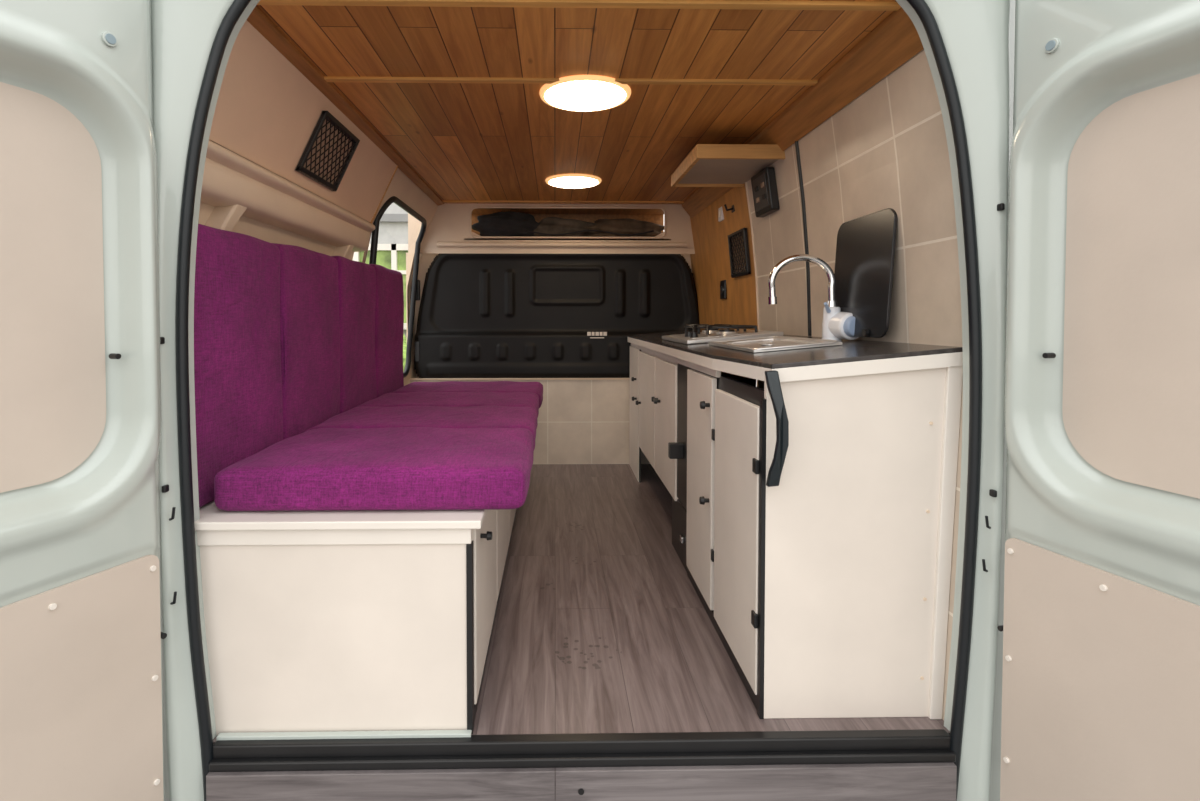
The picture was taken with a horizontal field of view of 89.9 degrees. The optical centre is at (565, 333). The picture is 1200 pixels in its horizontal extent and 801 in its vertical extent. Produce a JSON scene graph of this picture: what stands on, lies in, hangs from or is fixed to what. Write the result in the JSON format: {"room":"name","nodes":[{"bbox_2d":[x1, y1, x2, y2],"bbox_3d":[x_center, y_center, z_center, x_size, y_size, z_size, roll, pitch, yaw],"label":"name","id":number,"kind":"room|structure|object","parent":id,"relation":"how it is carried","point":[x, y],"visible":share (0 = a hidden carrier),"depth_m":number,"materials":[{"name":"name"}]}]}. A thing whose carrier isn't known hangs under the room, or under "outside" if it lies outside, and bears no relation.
{"room":"vehicle interior","nodes":[
{"label":"vehicle interior","id":0,"kind":"room"},
{"bbox_2d":[198,139,397,259],"bbox_3d":[-0.940,0.042,2.211,0.265,1.800,1.650,0,2,-1],"label":"wall trim","id":1,"kind":"object","parent":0,"point":[245,225],"depth_m":2.17,"materials":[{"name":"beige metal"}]},
{"bbox_2d":[200,140,374,258],"bbox_3d":[-1.012,-0.395,2.203,0.144,0.274,1.620,0,2,-1],"label":"wall ledge","id":2,"kind":"object","parent":1,"relation":"attached to","point":[236,186],"visible":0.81,"depth_m":1.97,"materials":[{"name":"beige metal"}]},
{"bbox_2d":[209,20,396,221],"bbox_3d":[-0.883,-0.687,2.183,0.148,0.310,1.610,0,2,-1],"label":"lining","id":3,"kind":"object","parent":1,"relation":"attached to","point":[267,111],"visible":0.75,"depth_m":1.85,"materials":[{"name":"beige fabric"}]},
{"bbox_2d":[294,110,359,190],"bbox_3d":[-0.881,-0.671,2.243,0.116,0.208,0.354,0,2,-1],"label":"pocket","id":4,"kind":"object","parent":3,"relation":"attached to","point":[328,152],"visible":1,"depth_m":2.21,"materials":[{"name":"black plastic"}]},
{"bbox_2d":[247,6,443,205],"bbox_3d":[-0.815,-0.839,2.718,0.045,0.024,2.655,0,2,-1],"label":"beam","id":5,"kind":"structure","parent":0,"point":[257,18],"depth_m":2.00,"materials":[{"name":"brown wood"}]},
{"bbox_2d":[362,168,437,385],"bbox_3d":[-0.947,0.004,3.660,0.215,1.800,1.250,0,2,-1],"label":"wall","id":6,"kind":"structure","parent":0,"point":[401,186],"depth_m":3.60,"materials":[{"name":"beige metal"}]},
{"bbox_2d":[369,196,426,377],"bbox_3d":[-0.979,-0.223,3.549,0.164,1.033,0.973,0,2,-1],"label":"seal","id":7,"kind":"object","parent":6,"relation":"attached to","point":[374,237],"visible":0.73,"depth_m":3.96,"materials":[{"name":"black rubber"}]},
{"bbox_2d":[410,380,649,463],"bbox_3d":[-0.069,0.600,4.122,1.975,0.585,0.050,0,2,-1],"label":"tiled wall","id":8,"kind":"structure","parent":0,"point":[580,421],"depth_m":4.10,"materials":[{"name":"tile"}]},
{"bbox_2d":[408,203,694,379],"bbox_3d":[-0.054,-0.300,4.248,2.040,1.222,0.370,0,2,-1],"label":"wall","id":9,"kind":"structure","parent":0,"point":[450,221],"depth_m":4.11,"materials":[{"name":"beige plastic"}]},
{"bbox_2d":[406,253,691,377],"bbox_3d":[-0.059,0.158,4.275,2.130,1.460,0.020,0,2,-1],"label":"backing","id":10,"kind":"object","parent":9,"relation":"attached to","point":[427,258],"visible":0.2,"depth_m":4.23,"materials":[{"name":"beige metal"}]},
{"bbox_2d":[414,253,699,377],"bbox_3d":[-0.037,-0.088,4.118,2.000,0.980,0.072,0,2,-1],"label":"bulkhead","id":11,"kind":"object","parent":10,"relation":"attached to","point":[480,315],"visible":0.86,"depth_m":4.13,"materials":[{"name":"black plastic"}]},
{"bbox_2d":[437,242,686,246],"bbox_3d":[-0.022,-0.607,4.086,1.700,0.036,0.036,0,2,-1],"label":"beam","id":12,"kind":"structure","parent":9,"relation":"attached to","point":[439,244],"depth_m":4.07,"materials":[{"name":"beige wood"}]},
{"bbox_2d":[464,238,670,239],"bbox_3d":[0.015,-0.649,4.265,1.420,0.015,0.320,0,2,-1],"label":"floor","id":13,"kind":"structure","parent":9,"relation":"attached to","point":[464,238],"depth_m":4.11,"materials":[{"name":"brown wood"}]},
{"bbox_2d":[472,211,663,236],"bbox_3d":[0.025,-0.748,4.199,1.375,0.209,0.216,0,2,-2],"label":"clothes","id":14,"kind":"object","parent":13,"relation":"on","point":[508,223],"visible":0.84,"depth_m":4.14,"materials":[{"name":"fabric"}]},
{"bbox_2d":[534,217,596,236],"bbox_3d":[-0.025,-0.732,4.214,0.584,0.173,0.180,0,2,-1],"label":"rolled blanket","id":15,"kind":"object","parent":14,"relation":"on","point":[548,226],"depth_m":4.15,"materials":[{"name":"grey fabric"}]},
{"bbox_2d":[469,206,665,238],"bbox_3d":[0.018,-0.759,4.098,1.344,0.218,0.014,0,2,-1],"label":"niche lip","id":16,"kind":"object","parent":9,"relation":"attached to","point":[565,207],"visible":1,"depth_m":4.09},
{"bbox_2d":[256,0,896,203],"bbox_3d":[0.024,-0.862,2.747,1.745,0.020,2.705,0,2,-1],"label":"planks","id":17,"kind":"object","parent":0,"point":[465,141],"visible":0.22,"depth_m":1.93,"materials":[{"name":"brown wood"}]},
{"bbox_2d":[443,200,683,202],"bbox_3d":[0.000,-0.881,4.009,1.710,0.010,0.028,0,2,-1],"label":"batten","id":18,"kind":"object","parent":17,"relation":"attached to","point":[444,201],"visible":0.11,"depth_m":4.01,"materials":[{"name":"brown wood"}]},
{"bbox_2d":[324,76,817,85],"bbox_3d":[0.035,-0.828,1.965,1.710,0.010,0.028,0,2,-1],"label":"batten","id":19,"kind":"object","parent":17,"relation":"attached to","point":[326,78],"visible":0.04,"depth_m":1.96,"materials":[{"name":"brown wood"}]},
{"bbox_2d":[545,174,600,187],"bbox_3d":[0.045,-0.861,3.400,0.317,0.016,0.317,0,2,-1],"label":"ceiling light","id":20,"kind":"object","parent":17,"relation":"attached to","point":[562,180],"visible":1,"depth_m":3.36,"materials":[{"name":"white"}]},
{"bbox_2d":[549,177,597,187],"bbox_3d":[0.045,-0.855,3.400,0.283,0.004,0.283,0,2,-1],"label":"diffuser","id":21,"kind":"object","parent":20,"relation":"attached to","point":[562,182],"depth_m":3.38,"materials":[{"name":"beige plastic"}]},
{"bbox_2d":[257,0,900,10],"bbox_3d":[0.044,-0.815,1.480,1.710,0.010,0.028,0,2,-1],"label":"ceiling trim","id":22,"kind":"structure","parent":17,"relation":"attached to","point":[645,4],"depth_m":1.48,"materials":[{"name":"brown wood"}]},
{"bbox_2d":[539,75,630,111],"bbox_3d":[0.068,-0.827,2.081,0.317,0.016,0.317,0,2,-1],"label":"ceiling light","id":23,"kind":"object","parent":17,"relation":"attached to","point":[579,93],"visible":0.98,"depth_m":2.04,"materials":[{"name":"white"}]},
{"bbox_2d":[213,464,949,744],"bbox_3d":[-0.045,0.940,2.878,2.050,0.030,2.895,0,2,-1],"label":"floor","id":24,"kind":"structure","parent":0,"point":[600,626],"depth_m":1.91,"materials":[{"name":"laminate"}]},
{"bbox_2d":[195,500,516,734],"bbox_3d":[-0.576,0.673,2.511,0.735,0.522,2.195,0,2,-1],"label":"storage bench","id":25,"kind":"object","parent":24,"relation":"on","point":[316,620],"visible":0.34,"depth_m":1.44,"materials":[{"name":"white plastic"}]},
{"bbox_2d":[194,224,282,507],"bbox_3d":[-0.953,0.073,1.682,0.107,0.719,0.515,0,2,-1],"label":"backrest cushion","id":26,"kind":"object","parent":25,"relation":"on","point":[238,380],"visible":0.44,"depth_m":1.63,"materials":[{"name":"purple fabric"}]},
{"bbox_2d":[272,243,339,438],"bbox_3d":[-0.961,0.055,2.195,0.106,0.728,0.524,0,2,-1],"label":"backrest cushion","id":27,"kind":"object","parent":25,"relation":"on","point":[309,294],"visible":0.48,"depth_m":2.12,"materials":[{"name":"purple fabric"}]},
{"bbox_2d":[331,256,376,412],"bbox_3d":[-0.971,0.035,2.700,0.108,0.740,0.494,0,2,-1],"label":"backrest cushion","id":28,"kind":"object","parent":25,"relation":"on","point":[356,280],"visible":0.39,"depth_m":2.65,"materials":[{"name":"purple fabric"}]},
{"bbox_2d":[214,427,533,510],"bbox_3d":[-0.486,0.371,1.744,0.779,0.119,0.578,0,2,-1],"label":"seat cushion","id":29,"kind":"object","parent":25,"relation":"on","point":[392,468],"visible":1,"depth_m":1.47,"materials":[{"name":"purple fabric"}]},
{"bbox_2d":[370,264,403,397],"bbox_3d":[-0.980,0.018,3.215,0.108,0.747,0.545,0,2,-1],"label":"backrest cushion","id":30,"kind":"object","parent":25,"relation":"on","point":[389,305],"visible":0.46,"depth_m":3.16,"materials":[{"name":"purple fabric"}]},
{"bbox_2d":[305,405,537,448],"bbox_3d":[-0.506,0.358,2.291,0.794,0.116,0.523,0,2,-1],"label":"seat cushion","id":31,"kind":"object","parent":25,"relation":"on","point":[489,416],"visible":0.44,"depth_m":2.20,"materials":[{"name":"purple fabric"}]},
{"bbox_2d":[357,392,538,417],"bbox_3d":[-0.523,0.347,2.806,0.796,0.112,0.516,0,2,-1],"label":"seat cushion","id":32,"kind":"object","parent":25,"relation":"on","point":[452,399],"visible":0.45,"depth_m":2.72,"materials":[{"name":"purple fabric"}]},
{"bbox_2d":[390,381,542,407],"bbox_3d":[-0.529,0.335,3.331,0.810,0.107,0.548,0,2,-1],"label":"seat cushion","id":33,"kind":"object","parent":25,"relation":"on","point":[445,386],"visible":0.5,"depth_m":3.24,"materials":[{"name":"purple fabric"}]},
{"bbox_2d":[628,329,962,718],"bbox_3d":[0.681,0.464,2.754,0.548,0.929,2.663,0,2,-1],"label":"base cabinet","id":34,"kind":"object","parent":24,"relation":"on","point":[825,589],"depth_m":1.49,"materials":[{"name":"cream laminated board"},{"name":"black plastic"}]},
{"bbox_2d":[628,329,962,368],"bbox_3d":[0.698,0.027,2.768,0.508,0.056,2.612,0,2,-1],"label":"countertop","id":35,"kind":"structure","parent":34,"relation":"on","point":[851,350],"depth_m":1.65,"materials":[{"name":"black"}]},
{"bbox_2d":[662,324,782,344],"bbox_3d":[0.697,-0.003,2.773,0.400,0.080,0.600,0,2,-1],"label":"gas hob","id":36,"kind":"object","parent":35,"relation":"in","point":[716,332],"visible":1,"depth_m":2.58,"materials":[{"name":"silver metal"}]},
{"bbox_2d":[708,336,842,351],"bbox_3d":[0.699,0.032,2.084,0.272,0.036,0.544,0,2,-1],"label":"sink","id":37,"kind":"object","parent":35,"relation":"in","point":[767,343],"visible":1,"depth_m":2.05,"materials":[{"name":"silver metal"}]},
{"bbox_2d":[733,340,806,346],"bbox_3d":[0.699,0.037,2.074,0.214,0.024,0.384,0,2,-1],"label":"basin","id":38,"kind":"object","parent":37,"relation":"in","point":[747,343],"depth_m":2.14,"materials":[{"name":"silver metal"}]},
{"bbox_2d":[768,254,858,340],"bbox_3d":[0.824,-0.119,1.966,0.281,0.291,0.141,0,2,-1],"label":"tap","id":39,"kind":"object","parent":35,"relation":"on","point":[837,325],"visible":0.92,"depth_m":1.99,"materials":[{"name":"white plastic"}]},
{"bbox_2d":[834,208,896,337],"bbox_3d":[0.925,-0.181,1.892,0.047,0.380,0.350,0,2,-1],"label":"lid","id":40,"kind":"object","parent":35,"relation":"on","point":[865,246],"visible":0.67,"depth_m":1.84,"materials":[{"name":"black glass"}]},
{"bbox_2d":[206,729,956,800],"bbox_3d":[0.048,1.107,1.421,1.745,0.312,0.060,0,2,-1],"label":"sill","id":41,"kind":"structure","parent":0,"point":[917,764],"depth_m":1.40,"materials":[{"name":"black plastic"}]},
{"bbox_2d":[578,789,583,794],"bbox_3d":[0.036,1.059,1.387,0.014,0.014,0.002,0,2,-1],"label":"screw","id":42,"kind":"object","parent":41,"relation":"attached to","point":[580,791],"visible":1,"depth_m":1.39,"materials":[{"name":"black metal"}]},
{"bbox_2d":[151,0,1015,800],"bbox_3d":[0.046,-0.011,1.386,2.311,2.450,0.090,0,2,-1],"label":"pillars","id":43,"kind":"structure","parent":0,"point":[978,36],"depth_m":1.37,"materials":[{"name":"metal"}]},
{"bbox_2d":[0,0,164,800],"bbox_3d":[-1.066,0.140,0.962,0.097,2.370,0.800,1,2,22],"label":"pressed inner skin","id":44,"kind":"object","parent":43,"relation":"attached to","point":[103,514],"visible":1,"depth_m":1.23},
{"bbox_2d":[0,82,105,492],"bbox_3d":[-1.089,-0.080,0.961,0.004,0.750,0.640,1,2,22],"label":"lining","id":45,"kind":"object","parent":44,"relation":"attached to","point":[53,372],"visible":1,"depth_m":1.16,"materials":[{"name":"beige"}]},
{"bbox_2d":[0,555,163,800],"bbox_3d":[-1.035,0.845,0.963,0.007,0.720,0.770,1,2,22],"label":"lining","id":46,"kind":"object","parent":44,"relation":"attached to","point":[81,704],"visible":1,"depth_m":1.18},
{"bbox_2d":[48,603,56,609],"bbox_3d":[-0.961,0.511,1.123,0.008,0.012,0.012,1,2,22],"label":"rivet","id":47,"kind":"object","parent":46,"relation":"attached to","point":[52,606],"visible":1,"depth_m":1.12,"materials":[{"name":"white plastic"}]},
{"bbox_2d":[152,675,157,680],"bbox_3d":[-0.891,0.746,1.301,0.008,0.012,0.012,1,2,22],"label":"rivet","id":48,"kind":"object","parent":46,"relation":"attached to","point":[155,677],"visible":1,"depth_m":1.30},
{"bbox_2d":[154,778,159,784],"bbox_3d":[-0.891,0.976,1.307,0.008,0.012,0.012,1,2,22],"label":"rivet","id":49,"kind":"object","parent":46,"relation":"attached to","point":[157,781],"visible":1,"depth_m":1.30,"materials":[{"name":"white plastic"}]},
{"bbox_2d":[101,31,117,46],"bbox_3d":[-0.925,-0.592,1.210,0.026,0.028,0.028,1,2,22],"label":"ring","id":50,"kind":"object","parent":44,"relation":"attached to","point":[103,34],"visible":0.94,"depth_m":1.20,"materials":[{"name":"paint"}]},
{"bbox_2d":[105,34,115,43],"bbox_3d":[-0.920,-0.592,1.208,0.018,0.020,0.020,1,2,22],"label":"plug","id":51,"kind":"object","parent":50,"relation":"in","point":[110,38],"visible":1,"depth_m":1.20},
{"bbox_2d":[109,353,120,358],"bbox_3d":[-0.942,0.047,1.255,0.023,0.012,0.012,1,2,22],"label":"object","id":52,"kind":"object","parent":44,"relation":"attached to","point":[112,355],"visible":1,"depth_m":1.25,"materials":[{"name":"black plastic"}]},
{"bbox_2d":[160,337,164,343],"bbox_3d":[-0.895,0.015,1.328,0.010,0.016,0.015,0,2,-1],"label":"buffer","id":53,"kind":"object","parent":44,"relation":"attached to","point":[162,339],"visible":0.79,"depth_m":1.32,"materials":[{"name":"black plastic"}]},
{"bbox_2d":[161,632,166,638],"bbox_3d":[-0.893,0.666,1.325,0.024,0.012,0.012,1,2,22],"label":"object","id":54,"kind":"object","parent":44,"relation":"attached to","point":[163,635],"visible":0.54,"depth_m":1.32,"materials":[{"name":"black plastic"}]},
{"bbox_2d":[162,485,168,492],"bbox_3d":[-0.891,0.345,1.337,0.010,0.016,0.015,0,2,-1],"label":"buffer","id":55,"kind":"object","parent":44,"relation":"attached to","point":[165,488],"visible":1,"depth_m":1.33,"materials":[{"name":"black plastic"}]},
{"bbox_2d":[169,507,175,520],"bbox_3d":[-0.875,0.401,1.335,0.022,0.033,0.008,1,2,33],"label":"clip","id":56,"kind":"object","parent":43,"relation":"attached to","point":[173,508],"visible":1,"depth_m":1.33,"materials":[{"name":"black plastic"}]},
{"bbox_2d":[170,592,176,604],"bbox_3d":[-0.875,0.591,1.340,0.022,0.033,0.008,1,2,33],"label":"clip","id":57,"kind":"object","parent":43,"relation":"attached to","point":[175,593],"visible":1,"depth_m":1.33,"materials":[{"name":"black plastic"}]},
{"bbox_2d":[175,0,981,800],"bbox_3d":[0.043,0.160,1.391,1.864,2.109,0.025,0,2,-1],"label":"seal","id":58,"kind":"object","parent":43,"relation":"attached to","point":[237,7],"visible":0.98,"depth_m":1.38,"materials":[{"name":"black rubber"}]},
{"bbox_2d":[982,559,987,571],"bbox_3d":[0.959,0.530,1.370,0.022,0.033,0.008,-1,2,-35],"label":"clip","id":59,"kind":"object","parent":43,"relation":"attached to","point":[983,560],"visible":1,"depth_m":1.36,"materials":[{"name":"black plastic"}]},
{"bbox_2d":[985,516,990,528],"bbox_3d":[0.964,0.431,1.367,0.022,0.033,0.008,-1,2,-35],"label":"clip","id":60,"kind":"object","parent":43,"relation":"attached to","point":[986,517],"visible":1,"depth_m":1.36,"materials":[{"name":"black rubber"}]},
{"bbox_2d":[989,489,996,496],"bbox_3d":[0.976,0.364,1.370,0.010,0.016,0.015,0,2,-1],"label":"buffer","id":61,"kind":"object","parent":43,"relation":"attached to","point":[993,493],"visible":1,"depth_m":1.36,"materials":[{"name":"black plastic"}]},
{"bbox_2d":[997,203,1004,210],"bbox_3d":[0.981,-0.285,1.353,0.010,0.016,0.015,0,2,-1],"label":"buffer","id":62,"kind":"object","parent":43,"relation":"attached to","point":[1001,206],"visible":1,"depth_m":1.35,"materials":[{"name":"black plastic"}]},
{"bbox_2d":[1004,0,1199,605],"bbox_3d":[1.110,0.140,0.972,0.097,2.370,0.800,0,2,-14],"label":"pressed inner skin","id":63,"kind":"object","parent":43,"relation":"attached to","point":[1108,52],"visible":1,"depth_m":1.24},
{"bbox_2d":[1042,353,1055,357],"bbox_3d":[1.031,0.046,1.279,0.023,0.012,0.012,0,2,-14],"label":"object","id":64,"kind":"object","parent":63,"relation":"attached to","point":[1045,355],"visible":1,"depth_m":1.27,"materials":[{"name":"black plastic"}]},
{"bbox_2d":[1044,38,1059,52],"bbox_3d":[1.010,-0.593,1.237,0.026,0.028,0.028,0,2,-14],"label":"ring","id":65,"kind":"object","parent":63,"relation":"attached to","point":[1056,40],"visible":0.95,"depth_m":1.23,"materials":[{"name":"paint"}]},
{"bbox_2d":[1045,40,1055,50],"bbox_3d":[1.004,-0.593,1.235,0.018,0.020,0.020,0,2,-14],"label":"plug","id":66,"kind":"object","parent":65,"relation":"in","point":[1050,45],"visible":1,"depth_m":1.23,"materials":[{"name":"grey plastic"}]},
{"bbox_2d":[1000,538,1199,800],"bbox_3d":[1.077,0.820,0.976,0.007,0.720,0.770,0,2,-14],"label":"lining","id":67,"kind":"object","parent":63,"relation":"attached to","point":[1101,689],"visible":1,"depth_m":1.17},
{"bbox_2d":[1003,757,1009,762],"bbox_3d":[0.984,0.950,1.338,0.008,0.012,0.012,0,2,-14],"label":"rivet","id":68,"kind":"object","parent":67,"relation":"attached to","point":[1006,760],"visible":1,"depth_m":1.33,"materials":[{"name":"white plastic"}]},
{"bbox_2d":[1005,655,1011,660],"bbox_3d":[0.984,0.720,1.332,0.008,0.012,0.012,0,2,-14],"label":"rivet","id":69,"kind":"object","parent":67,"relation":"attached to","point":[1008,658],"visible":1,"depth_m":1.33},
{"bbox_2d":[1007,548,1013,553],"bbox_3d":[0.984,0.480,1.325,0.008,0.012,0.012,0,2,-14],"label":"rivet","id":70,"kind":"object","parent":67,"relation":"attached to","point":[1010,551],"visible":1,"depth_m":1.32,"materials":[{"name":"white plastic"}]},
{"bbox_2d":[1099,584,1107,590],"bbox_3d":[1.028,0.485,1.146,0.008,0.012,0.012,0,2,-14],"label":"rivet","id":71,"kind":"object","parent":67,"relation":"attached to","point":[1102,587],"visible":1,"depth_m":1.14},
{"bbox_2d":[1062,74,1199,498],"bbox_3d":[1.135,-0.080,0.960,0.004,0.744,0.640,0,2,-14],"label":"lining","id":72,"kind":"object","parent":63,"relation":"attached to","point":[1131,403],"visible":1,"depth_m":1.14,"materials":[{"name":"beige fabric"}]},
{"bbox_2d":[690,183,757,386],"bbox_3d":[0.892,0.005,3.632,0.089,1.800,1.370,0,2,-1],"label":"plywood","id":73,"kind":"object","parent":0,"point":[710,263],"visible":0.38,"depth_m":3.47,"materials":[{"name":"brown wood"}]},
{"bbox_2d":[718,207,723,221],"bbox_3d":[0.883,-0.679,3.399,0.025,0.080,0.080,0,2,-1],"label":"light switch","id":74,"kind":"object","parent":73,"relation":"attached to","point":[720,210],"visible":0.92,"depth_m":3.39,"materials":[{"name":"white plastic"}]},
{"bbox_2d":[720,280,726,298],"bbox_3d":[0.920,-0.257,3.501,0.018,0.110,0.100,0,2,-1],"label":"power socket","id":75,"kind":"object","parent":73,"relation":"attached to","point":[723,288],"visible":1,"depth_m":3.47,"materials":[{"name":"black plastic"}]},
{"bbox_2d":[724,204,734,212],"bbox_3d":[0.871,-0.698,3.174,0.064,0.110,0.050,0,2,-1],"label":"coat hook","id":76,"kind":"object","parent":73,"relation":"attached to","point":[732,208],"visible":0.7,"depth_m":3.17,"materials":[{"name":"black plastic"}]},
{"bbox_2d":[728,228,750,277],"bbox_3d":[0.906,-0.417,3.136,0.042,0.233,0.283,0,2,-1],"label":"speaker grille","id":77,"kind":"object","parent":73,"relation":"attached to","point":[738,244],"visible":1,"depth_m":3.11,"materials":[{"name":"black plastic"}]},
{"bbox_2d":[682,7,923,217],"bbox_3d":[0.847,-0.800,2.748,0.070,0.103,2.655,0,2,-1],"label":"panel","id":78,"kind":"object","parent":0,"point":[896,39],"depth_m":1.86,"materials":[{"name":"brown wood"}]},
{"bbox_2d":[747,49,962,719],"bbox_3d":[0.929,0.093,2.185,0.075,1.700,1.530,0,2,-1],"label":"tiles","id":79,"kind":"structure","parent":0,"point":[887,147],"depth_m":1.75,"materials":[{"name":"beige tile"}]},
{"bbox_2d":[671,144,784,186],"bbox_3d":[0.718,-0.748,2.704,0.380,0.057,0.540,0,2,-1],"label":"wall shelf","id":80,"kind":"object","parent":79,"relation":"attached to","point":[706,165],"visible":0.8,"depth_m":2.59,"materials":[{"name":"brown wood"}]},
{"bbox_2d":[745,182,759,329],"bbox_3d":[0.915,-0.382,2.937,0.085,0.751,0.012,0,2,-1],"label":"strip","id":81,"kind":"object","parent":79,"relation":"attached to","point":[747,194],"visible":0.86,"depth_m":2.93,"materials":[{"name":"beige metal"}]},
{"bbox_2d":[751,167,778,216],"bbox_3d":[0.885,-0.625,2.665,0.060,0.184,0.210,0,2,-1],"label":"control box","id":82,"kind":"object","parent":79,"relation":"attached to","point":[764,186],"visible":1,"depth_m":2.61,"materials":[{"name":"black plastic"}]},
{"bbox_2d":[795,141,811,335],"bbox_3d":[0.927,-0.366,2.331,0.094,0.752,0.020,-1,2,-23],"label":"strip","id":83,"kind":"object","parent":79,"relation":"attached to","point":[796,142],"visible":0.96,"depth_m":2.33,"materials":[{"name":"black plastic"}]},
{"label":"outside","id":84,"kind":"structure","parent":0,"visible":0},
{"bbox_2d":[368,244,407,250],"bbox_3d":[-2.664,-1.345,9.343,1.300,0.100,0.080,0,2,-1],"label":"bar","id":85,"kind":"object","parent":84,"point":[381,247],"visible":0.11,"depth_m":9.30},
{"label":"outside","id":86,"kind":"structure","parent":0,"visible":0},
{"bbox_2d":[353,252,358,261],"bbox_3d":[-3.264,-0.730,9.349,0.100,1.330,0.080,0,2,-1],"label":"bar","id":87,"kind":"object","parent":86,"point":[356,254],"visible":0.02,"depth_m":9.30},
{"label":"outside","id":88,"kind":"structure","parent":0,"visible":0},
{"bbox_2d":[391,244,396,269],"bbox_3d":[-2.664,-0.730,9.359,0.080,1.330,0.080,0,2,-1],"label":"bar","id":89,"kind":"object","parent":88,"point":[393,252],"visible":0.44,"depth_m":9.31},
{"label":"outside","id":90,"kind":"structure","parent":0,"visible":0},
{"label":"ground","id":91,"kind":"structure","parent":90,"visible":0},
{"bbox_2d":[369,203,407,337],"bbox_3d":[-4.418,-1.375,9.542,9.500,5.750,0.300,0,2,-1],"label":"facade","id":92,"kind":"object","parent":91,"relation":"on","point":[389,232],"visible":0.02,"depth_m":9.42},
{"bbox_2d":[359,251,407,322],"bbox_3d":[-2.665,-0.747,9.409,1.200,1.200,0.060,0,2,-1],"label":"window","id":93,"kind":"structure","parent":92,"relation":"attached to","point":[383,258],"depth_m":9.37,"materials":[{"name":"glass"}]},
{"bbox_2d":[380,214,407,221],"bbox_3d":[-4.414,-1.805,9.340,9.500,0.120,0.080,0,2,-1],"label":"band","id":94,"kind":"object","parent":92,"relation":"attached to","point":[386,217],"visible":0.02,"depth_m":9.33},
{"bbox_2d":[403,333,406,371],"bbox_3d":[-3.103,0.752,8.178,5.856,2.090,1.249,0,2,-1],"label":"hedge","id":95,"kind":"object","parent":91,"relation":"on","point":[404,336],"visible":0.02,"depth_m":7.81,"materials":[{"name":"green plant"}]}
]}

